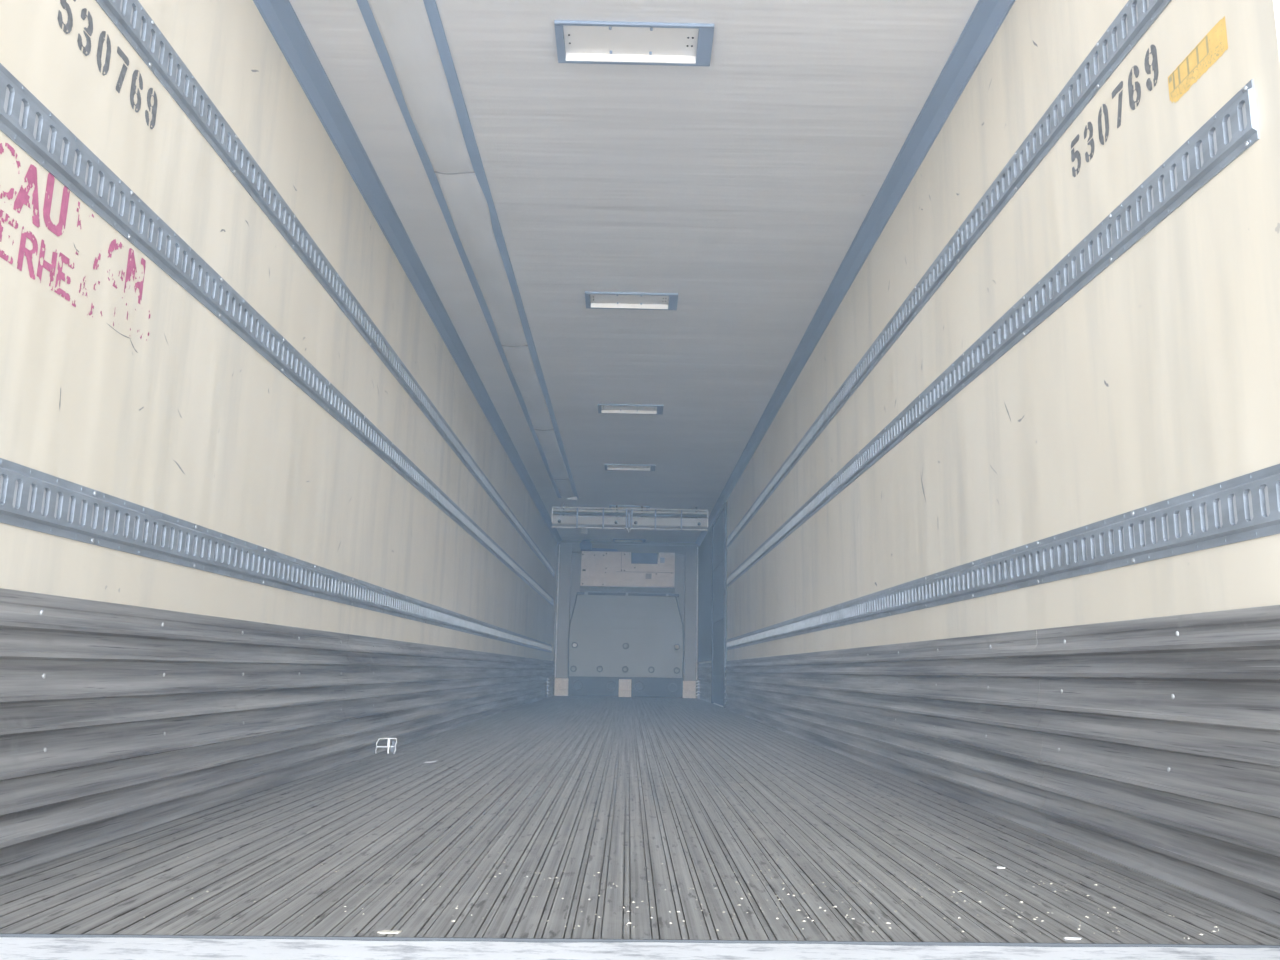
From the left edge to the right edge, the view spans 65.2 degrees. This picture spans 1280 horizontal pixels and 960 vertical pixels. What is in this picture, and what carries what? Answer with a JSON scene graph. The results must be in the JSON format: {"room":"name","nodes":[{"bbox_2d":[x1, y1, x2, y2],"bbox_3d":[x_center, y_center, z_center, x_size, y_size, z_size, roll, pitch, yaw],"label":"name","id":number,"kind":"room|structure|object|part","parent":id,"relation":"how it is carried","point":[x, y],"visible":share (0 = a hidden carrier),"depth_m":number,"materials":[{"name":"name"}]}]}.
{"room":"truck trailer interior","nodes":[
{"label":"truck trailer interior","id":0,"kind":"room"},
{"bbox_2d":[0,0,556,660],"bbox_3d":[-1.416,0.885,9.563,0.071,2.860,15.750,1,-11,0],"label":"wall","id":1,"kind":"structure","parent":0,"point":[189,422],"depth_m":3.15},
{"bbox_2d":[0,143,149,340],"bbox_3d":[-1.295,-0.524,2.297,0.001,0.250,0.744,1,-11,0],"label":"painted warning","id":2,"kind":"object","parent":1,"relation":"attached to","point":[22,198],"visible":1,"depth_m":2.18,"materials":[{"name":"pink paint"}]},
{"bbox_2d":[58,0,157,128],"bbox_3d":[-1.286,-1.017,2.438,0.001,0.112,0.460,1,-11,0],"label":"stencilled number","id":3,"kind":"object","parent":1,"relation":"attached to","point":[64,4],"visible":1,"depth_m":2.42,"materials":[{"name":"black paint"}]},
{"bbox_2d":[0,458,551,652],"bbox_3d":[-1.382,1.392,9.211,0.013,0.128,15.088,1,-11,0],"label":"track","id":4,"kind":"object","parent":1,"relation":"attached to","point":[31,499],"visible":1,"depth_m":2.84,"materials":[{"name":"metal"}]},
{"bbox_2d":[0,63,553,605],"bbox_3d":[-1.368,0.633,9.356,0.013,0.128,15.088,1,-11,0],"label":"track","id":5,"kind":"object","parent":1,"relation":"attached to","point":[24,119],"visible":1,"depth_m":2.80,"materials":[{"name":"metal"}]},
{"bbox_2d":[0,588,554,877],"bbox_3d":[-1.380,1.914,9.376,0.040,0.572,15.728,1,-11,0],"label":"liner","id":6,"kind":"object","parent":1,"relation":"attached to","point":[117,721],"visible":1,"depth_m":2.83,"materials":[{"name":"metal"}]},
{"bbox_2d":[546,678,549,696],"bbox_3d":[-1.459,3.248,15.638,0.083,0.300,0.048,1,-11,0],"label":"bracket","id":7,"kind":"object","parent":6,"relation":"attached to","point":[547,690],"depth_m":15.63,"materials":[{"name":"metal"}]},
{"bbox_2d":[95,0,554,576],"bbox_3d":[-1.359,0.160,9.447,0.013,0.128,15.088,1,-11,0],"label":"track","id":8,"kind":"object","parent":1,"relation":"attached to","point":[131,19],"visible":1,"depth_m":3.42,"materials":[{"name":"metal"}]},
{"bbox_2d":[253,0,561,543],"bbox_3d":[-1.317,-0.383,9.812,0.082,0.072,15.740,1,-11,0],"label":"trim","id":9,"kind":"structure","parent":1,"relation":"attached to","point":[279,16],"depth_m":4.68,"materials":[{"name":"grey metal"}]},
{"bbox_2d":[553,540,698,697],"bbox_3d":[-0.223,2.398,17.357,2.640,2.860,0.100,1,-11,0],"label":"wall","id":10,"kind":"structure","parent":0,"point":[576,557],"depth_m":17.45,"materials":[{"name":"grey metal"}]},
{"bbox_2d":[555,544,559,677],"bbox_3d":[-1.414,2.244,17.193,0.016,2.260,0.248,1,-11,0],"label":"trim","id":11,"kind":"structure","parent":10,"relation":"attached to","point":[559,544],"depth_m":17.08,"materials":[{"name":"grey metal"}]},
{"bbox_2d":[556,543,696,680],"bbox_3d":[-0.220,2.392,17.204,2.373,2.575,0.198,1,-11,0],"label":"door frame","id":12,"kind":"structure","parent":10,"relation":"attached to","point":[566,549],"depth_m":17.19,"materials":[{"name":"grey metal"}]},
{"bbox_2d":[568,595,683,677],"bbox_3d":[-0.236,2.655,16.992,1.971,1.368,0.110,1,-11,0],"label":"bulkhead","id":13,"kind":"object","parent":12,"relation":"attached to","point":[609,636],"visible":1,"depth_m":16.95,"materials":[{"name":"metal"}]},
{"bbox_2d":[570,665,576,671],"bbox_3d":[-1.121,3.180,16.837,0.112,0.112,0.021,1,-11,0],"label":"bolt","id":14,"kind":"object","parent":13,"relation":"on","point":[573,668],"depth_m":16.83,"materials":[{"name":"metal"}]},
{"bbox_2d":[571,642,577,647],"bbox_3d":[-1.104,2.793,16.911,0.112,0.112,0.021,1,-11,0],"label":"bolt","id":15,"kind":"object","parent":13,"relation":"on","point":[573,644],"depth_m":16.90,"materials":[{"name":"metal"}]},
{"bbox_2d":[596,666,602,671],"bbox_3d":[-0.679,3.183,16.841,0.112,0.112,0.021,1,-11,0],"label":"bolt","id":16,"kind":"object","parent":13,"relation":"on","point":[598,668],"depth_m":16.83,"materials":[{"name":"metal"}]},
{"bbox_2d":[622,666,627,672],"bbox_3d":[-0.250,3.190,16.845,0.112,0.112,0.021,1,-11,0],"label":"bolt","id":17,"kind":"object","parent":13,"relation":"on","point":[624,668],"depth_m":16.84,"materials":[{"name":"metal"}]},
{"bbox_2d":[623,643,628,648],"bbox_3d":[-0.240,2.808,16.918,0.112,0.112,0.021,1,-11,0],"label":"cup","id":18,"kind":"object","parent":13,"relation":"on","point":[625,645],"depth_m":16.91,"materials":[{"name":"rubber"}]},
{"bbox_2d":[576,592,679,596],"bbox_3d":[-0.207,1.959,17.123,1.770,0.051,0.115,1,-11,0],"label":"return air slot","id":19,"kind":"object","parent":13,"relation":"attached to","point":[577,593],"visible":1,"depth_m":17.07,"materials":[{"name":"grey metal"}]},
{"bbox_2d":[648,667,654,672],"bbox_3d":[0.191,3.199,16.848,0.112,0.112,0.021,1,-11,0],"label":"bolt","id":20,"kind":"object","parent":13,"relation":"on","point":[650,669],"depth_m":16.84,"materials":[{"name":"metal"}]},
{"bbox_2d":[674,667,679,673],"bbox_3d":[0.621,3.211,16.851,0.112,0.112,0.021,1,-11,0],"label":"bolt","id":21,"kind":"object","parent":13,"relation":"on","point":[676,669],"depth_m":16.85,"materials":[{"name":"metal"}]},
{"bbox_2d":[674,644,679,649],"bbox_3d":[0.624,2.825,16.925,0.112,0.112,0.021,1,-11,0],"label":"cup","id":22,"kind":"object","parent":13,"relation":"on","point":[676,646],"depth_m":16.92,"materials":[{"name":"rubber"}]},
{"bbox_2d":[580,551,674,593],"bbox_3d":[-0.210,1.583,17.120,1.610,0.683,0.252,1,-11,0],"label":"cover","id":23,"kind":"object","parent":12,"relation":"attached to","point":[601,571],"visible":1,"depth_m":17.01,"materials":[{"name":"beige"}]},
{"bbox_2d":[580,540,618,551],"bbox_3d":[-0.697,1.140,17.185,0.680,0.190,0.200,1,-11,0],"label":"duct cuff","id":24,"kind":"object","parent":23,"relation":"on","point":[585,545],"visible":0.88,"depth_m":17.09,"materials":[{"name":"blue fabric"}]},
{"bbox_2d":[646,573,651,578],"bbox_3d":[0.145,1.633,16.995,0.100,0.090,0.009,1,-11,0],"label":"vent grille","id":25,"kind":"object","parent":23,"relation":"attached to","point":[648,575],"depth_m":16.99,"materials":[{"name":"grey metal"}]},
{"bbox_2d":[696,547,697,679],"bbox_3d":[0.979,2.291,17.212,0.016,2.260,0.248,1,-11,0],"label":"trim","id":26,"kind":"structure","parent":10,"relation":"attached to","point":[697,547],"depth_m":17.08,"materials":[{"name":"grey metal"}]},
{"bbox_2d":[289,0,977,542],"bbox_3d":[-0.107,-0.437,9.872,2.640,0.100,15.870,1,-11,0],"label":"ceiling","id":27,"kind":"structure","parent":0,"point":[739,186],"depth_m":4.69,"materials":[{"name":"white metal"}]},
{"bbox_2d":[356,0,577,501],"bbox_3d":[-0.882,-0.792,7.686,0.270,0.050,11.220,1,-11,0],"label":"air duct","id":28,"kind":"object","parent":27,"relation":"attached to","point":[409,39],"visible":1,"depth_m":4.63,"materials":[{"name":"white fabric"}]},
{"bbox_2d":[581,528,586,534],"bbox_3d":[-0.896,0.823,16.026,0.100,0.090,0.090,1,-11,0],"label":"junction box","id":29,"kind":"object","parent":27,"relation":"attached to","point":[583,530],"visible":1,"depth_m":15.98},
{"bbox_2d":[551,504,627,528],"bbox_3d":[-0.689,0.515,13.745,1.033,0.335,0.292,1,-11,0],"label":"frame","id":30,"kind":"object","parent":27,"relation":"hanging from","point":[606,520],"visible":0.99,"depth_m":13.63,"materials":[{"name":"metal"}]},
{"bbox_3d":[-0.689,0.650,13.612,1.030,0.018,0.022,1,-11,0],"label":"rail","id":31,"kind":"part","parent":30,"relation":"part of","materials":[{"name":"silver metal"}]},
{"bbox_3d":[-0.688,0.575,13.748,1.022,0.125,0.262,1,-11,0],"label":"folded panel","id":32,"kind":"part","parent":30,"relation":"part of","materials":[{"name":"silver metal"}]},
{"bbox_3d":[-0.684,0.384,13.663,1.030,0.020,0.022,1,-11,0],"label":"rail","id":33,"kind":"part","parent":30,"relation":"part of","materials":[{"name":"grey metal"}]},
{"bbox_3d":[-0.684,0.423,13.655,1.030,0.024,0.022,1,-11,0],"label":"rail","id":34,"kind":"part","parent":30,"relation":"part of","materials":[{"name":"grey metal"}]},
{"bbox_2d":[625,513,632,532],"bbox_3d":[-0.149,0.579,13.598,0.118,0.277,0.028,1,-11,0],"label":"centre latch","id":35,"kind":"object","parent":30,"relation":"attached to","point":[629,514],"visible":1,"depth_m":13.59,"materials":[{"name":"grey metal"}]},
{"bbox_2d":[613,539,645,542],"bbox_3d":[-0.184,1.051,17.309,0.560,0.030,0.210,1,-11,0],"label":"recessed light","id":36,"kind":"object","parent":27,"relation":"in","point":[614,540],"visible":1,"depth_m":17.36,"materials":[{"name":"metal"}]},
{"bbox_2d":[615,540,641,541],"bbox_3d":[-0.196,1.052,17.309,0.478,0.028,0.178,1,-11,0],"label":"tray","id":37,"kind":"object","parent":36,"relation":"on","point":[615,540],"depth_m":17.39,"materials":[{"name":"grey metal"}]},
{"bbox_2d":[609,505,649,510],"bbox_3d":[-0.143,0.387,13.833,0.560,0.030,0.210,1,-11,0],"label":"recessed light","id":38,"kind":"object","parent":27,"relation":"in","point":[613,506],"visible":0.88,"depth_m":13.80,"materials":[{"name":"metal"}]},
{"bbox_2d":[612,506,645,509],"bbox_3d":[-0.155,0.387,13.832,0.478,0.028,0.178,1,-11,0],"label":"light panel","id":39,"kind":"object","parent":38,"relation":"on","point":[629,507],"depth_m":13.85,"materials":[{"name":"white plastic"}]},
{"bbox_2d":[598,404,662,414],"bbox_3d":[-0.082,-0.610,8.617,0.560,0.030,0.210,1,-11,0],"label":"recessed light","id":40,"kind":"object","parent":27,"relation":"in","point":[606,408],"visible":1,"depth_m":8.64,"materials":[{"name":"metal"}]},
{"bbox_2d":[605,464,655,470],"bbox_3d":[-0.111,-0.139,11.082,0.560,0.030,0.210,1,-11,0],"label":"recessed light","id":41,"kind":"object","parent":27,"relation":"in","point":[626,467],"visible":1,"depth_m":11.12,"materials":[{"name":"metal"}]},
{"bbox_2d":[585,291,677,309],"bbox_3d":[-0.052,-1.091,6.098,0.560,0.030,0.210,1,-11,0],"label":"recessed light","id":42,"kind":"object","parent":27,"relation":"in","point":[599,300],"visible":1,"depth_m":6.12,"materials":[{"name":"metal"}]},
{"bbox_2d":[590,294,668,308],"bbox_3d":[-0.064,-1.091,6.098,0.478,0.028,0.178,1,-11,0],"label":"light panel","id":43,"kind":"object","parent":42,"relation":"on","point":[598,301],"depth_m":6.14,"materials":[{"name":"white plastic"}]},
{"bbox_2d":[554,20,713,65],"bbox_3d":[-0.021,-1.569,3.599,0.560,0.030,0.210,1,-11,0],"label":"recessed light","id":44,"kind":"object","parent":27,"relation":"in","point":[586,42],"visible":1,"depth_m":3.61,"materials":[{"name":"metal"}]},
{"bbox_2d":[631,506,707,530],"bbox_3d":[0.401,0.537,13.753,1.056,0.335,0.292,1,-11,0],"label":"frame","id":45,"kind":"object","parent":27,"relation":"hanging from","point":[657,521],"visible":1,"depth_m":13.64,"materials":[{"name":"metal"}]},
{"bbox_3d":[0.401,0.405,13.671,1.050,0.020,0.022,1,-11,0],"label":"rail","id":46,"kind":"part","parent":45,"relation":"part of","materials":[{"name":"grey metal"}]},
{"bbox_3d":[0.397,0.596,13.757,1.042,0.125,0.262,1,-11,0],"label":"folded panel","id":47,"kind":"part","parent":45,"relation":"part of","materials":[{"name":"silver metal"}]},
{"bbox_3d":[0.400,0.445,13.664,1.050,0.024,0.022,1,-11,0],"label":"rail","id":48,"kind":"part","parent":45,"relation":"part of","materials":[{"name":"grey metal"}]},
{"bbox_3d":[0.396,0.672,13.620,1.050,0.018,0.022,1,-11,0],"label":"rail","id":49,"kind":"part","parent":45,"relation":"part of","materials":[{"name":"silver metal"}]},
{"bbox_2d":[0,696,1279,944],"bbox_3d":[-0.156,2.261,9.316,2.500,0.090,15.749,1,-11,0],"label":"floor","id":50,"kind":"structure","parent":0,"point":[676,776],"depth_m":2.32,"materials":[{"name":"metal"}]},
{"bbox_2d":[375,738,396,753],"bbox_3d":[-1.256,1.317,4.952,0.106,0.078,0.016,1,-11,0],"label":"bracket","id":51,"kind":"object","parent":50,"relation":"on","point":[393,747],"visible":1,"depth_m":4.95,"materials":[{"name":"silver metal"}]},
{"bbox_3d":[-1.223,1.320,4.954,0.023,0.060,0.003,1,-11,0],"label":"plate","id":52,"kind":"part","parent":51,"relation":"part of","materials":[{"name":"silver metal"}]},
{"bbox_2d":[377,930,401,933],"bbox_3d":[-0.411,0.741,1.640,0.038,0.002,0.018,1,-11,0],"label":"flake","id":53,"kind":"object","parent":50,"relation":"on","point":[382,931],"visible":1,"depth_m":1.64,"materials":[{"name":"white paper"}]},
{"bbox_2d":[554,678,568,695],"bbox_3d":[-1.320,3.480,16.808,0.225,0.289,0.126,1,-11,0],"label":"block","id":54,"kind":"object","parent":50,"relation":"on","point":[561,684],"visible":0.99,"depth_m":16.75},
{"bbox_2d":[27,814,1218,938],"bbox_3d":[0.006,0.885,2.352,2.118,0.002,1.368,1,-11,0],"label":"grit","id":55,"kind":"object","parent":50,"relation":"on","point":[580,814],"visible":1,"depth_m":1.91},
{"bbox_2d":[618,679,630,696],"bbox_3d":[-0.253,3.498,16.817,0.212,0.294,0.126,1,-11,0],"label":"block","id":56,"kind":"object","parent":50,"relation":"on","point":[624,684],"visible":0.99,"depth_m":16.77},
{"bbox_2d":[568,676,683,697],"bbox_3d":[-0.242,3.518,17.011,1.970,0.330,0.058,1,-11,0],"label":"floor vent","id":57,"kind":"object","parent":50,"relation":"in","point":[577,685],"visible":0.98,"depth_m":17.00,"materials":[{"name":"grey metal"}]},
{"bbox_2d":[0,937,1279,959],"bbox_3d":[-0.064,0.787,1.408,2.500,0.158,0.462,1,-11,0],"label":"sill","id":58,"kind":"structure","parent":50,"relation":"attached to","point":[11,948],"depth_m":1.57,"materials":[{"name":"silver metal"}]},
{"bbox_2d":[0,933,1279,947],"bbox_3d":[-0.065,0.760,1.619,2.501,0.031,0.003,1,-11,-2],"label":"trim","id":59,"kind":"structure","parent":50,"relation":"attached to","point":[1,934],"depth_m":1.62,"materials":[{"name":"metal"}]},
{"bbox_2d":[683,681,695,697],"bbox_3d":[0.828,3.525,16.825,0.213,0.284,0.126,1,-11,0],"label":"block","id":60,"kind":"object","parent":50,"relation":"on","point":[689,687],"visible":0.98,"depth_m":16.77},
{"bbox_2d":[1064,937,1080,938],"bbox_3d":[0.726,0.770,1.679,0.029,0.002,0.008,1,-11,0],"label":"flake","id":61,"kind":"object","parent":50,"relation":"on","point":[1064,937],"visible":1,"depth_m":1.68,"materials":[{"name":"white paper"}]},
{"bbox_2d":[699,0,1279,706],"bbox_3d":[1.153,0.936,9.584,0.071,2.860,15.750,1,-11,0],"label":"wall","id":62,"kind":"structure","parent":0,"point":[1158,380],"depth_m":2.93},
{"bbox_2d":[698,526,711,661],"bbox_3d":[1.040,1.879,15.903,0.017,1.980,2.960,1,-11,0],"label":"lining","id":63,"kind":"object","parent":62,"relation":"attached to","point":[705,549],"visible":0.72,"depth_m":15.79,"materials":[{"name":"grey metal"}]},
{"bbox_2d":[711,502,726,707],"bbox_3d":[1.055,1.716,13.414,0.033,2.555,1.930,1,-11,0],"label":"door","id":64,"kind":"structure","parent":62,"relation":"in","point":[719,526],"depth_m":13.25,"materials":[{"name":"metal"}]},
{"bbox_2d":[695,0,1014,546],"bbox_3d":[1.100,-0.335,9.831,0.082,0.072,15.740,1,-11,0],"label":"trim","id":65,"kind":"structure","parent":62,"relation":"attached to","point":[987,16],"depth_m":4.58,"materials":[{"name":"grey metal"}]},
{"bbox_2d":[727,0,1171,548],"bbox_3d":[1.153,-0.206,7.296,0.013,0.128,10.668,1,-11,0],"label":"track","id":66,"kind":"object","parent":62,"relation":"attached to","point":[1136,17],"visible":1,"depth_m":3.29,"materials":[{"name":"metal"}]},
{"bbox_2d":[697,605,1279,926],"bbox_3d":[1.079,1.962,9.397,0.040,0.572,15.730,1,-11,0],"label":"liner","id":67,"kind":"object","parent":62,"relation":"attached to","point":[1148,746],"visible":0.99,"depth_m":2.56,"materials":[{"name":"metal"}]},
{"bbox_2d":[696,680,700,698],"bbox_3d":[0.968,3.465,16.542,0.083,0.300,0.048,1,-11,0],"label":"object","id":68,"kind":"structure","parent":67,"relation":"attached to","point":[698,681],"depth_m":16.54,"materials":[{"name":"metal"}]},
{"bbox_2d":[726,79,1259,586],"bbox_3d":[1.144,0.271,7.205,0.013,0.128,10.668,1,-11,0],"label":"track","id":69,"kind":"object","parent":62,"relation":"attached to","point":[1233,129],"visible":1,"depth_m":2.72,"materials":[{"name":"metal"}]},
{"bbox_2d":[726,464,1279,649],"bbox_3d":[1.130,1.027,7.060,0.013,0.128,10.668,1,-11,0],"label":"track","id":70,"kind":"object","parent":62,"relation":"attached to","point":[1245,507],"visible":1,"depth_m":2.60,"materials":[{"name":"metal"}]},
{"bbox_2d":[1071,45,1158,176],"bbox_3d":[1.210,-0.937,2.571,0.001,0.115,0.463,1,-11,0],"label":"stencilled number","id":71,"kind":"object","parent":62,"relation":"attached to","point":[1153,52],"visible":1,"depth_m":2.53,"materials":[{"name":"black paint"}]},
{"bbox_2d":[1168,16,1227,102],"bbox_3d":[1.213,-0.907,2.180,0.001,0.080,0.224,1,-11,0],"label":"sticker","id":72,"kind":"object","parent":62,"relation":"attached to","point":[1214,44],"visible":1,"depth_m":2.17,"materials":[{"name":"yellow paper"}]}
]}

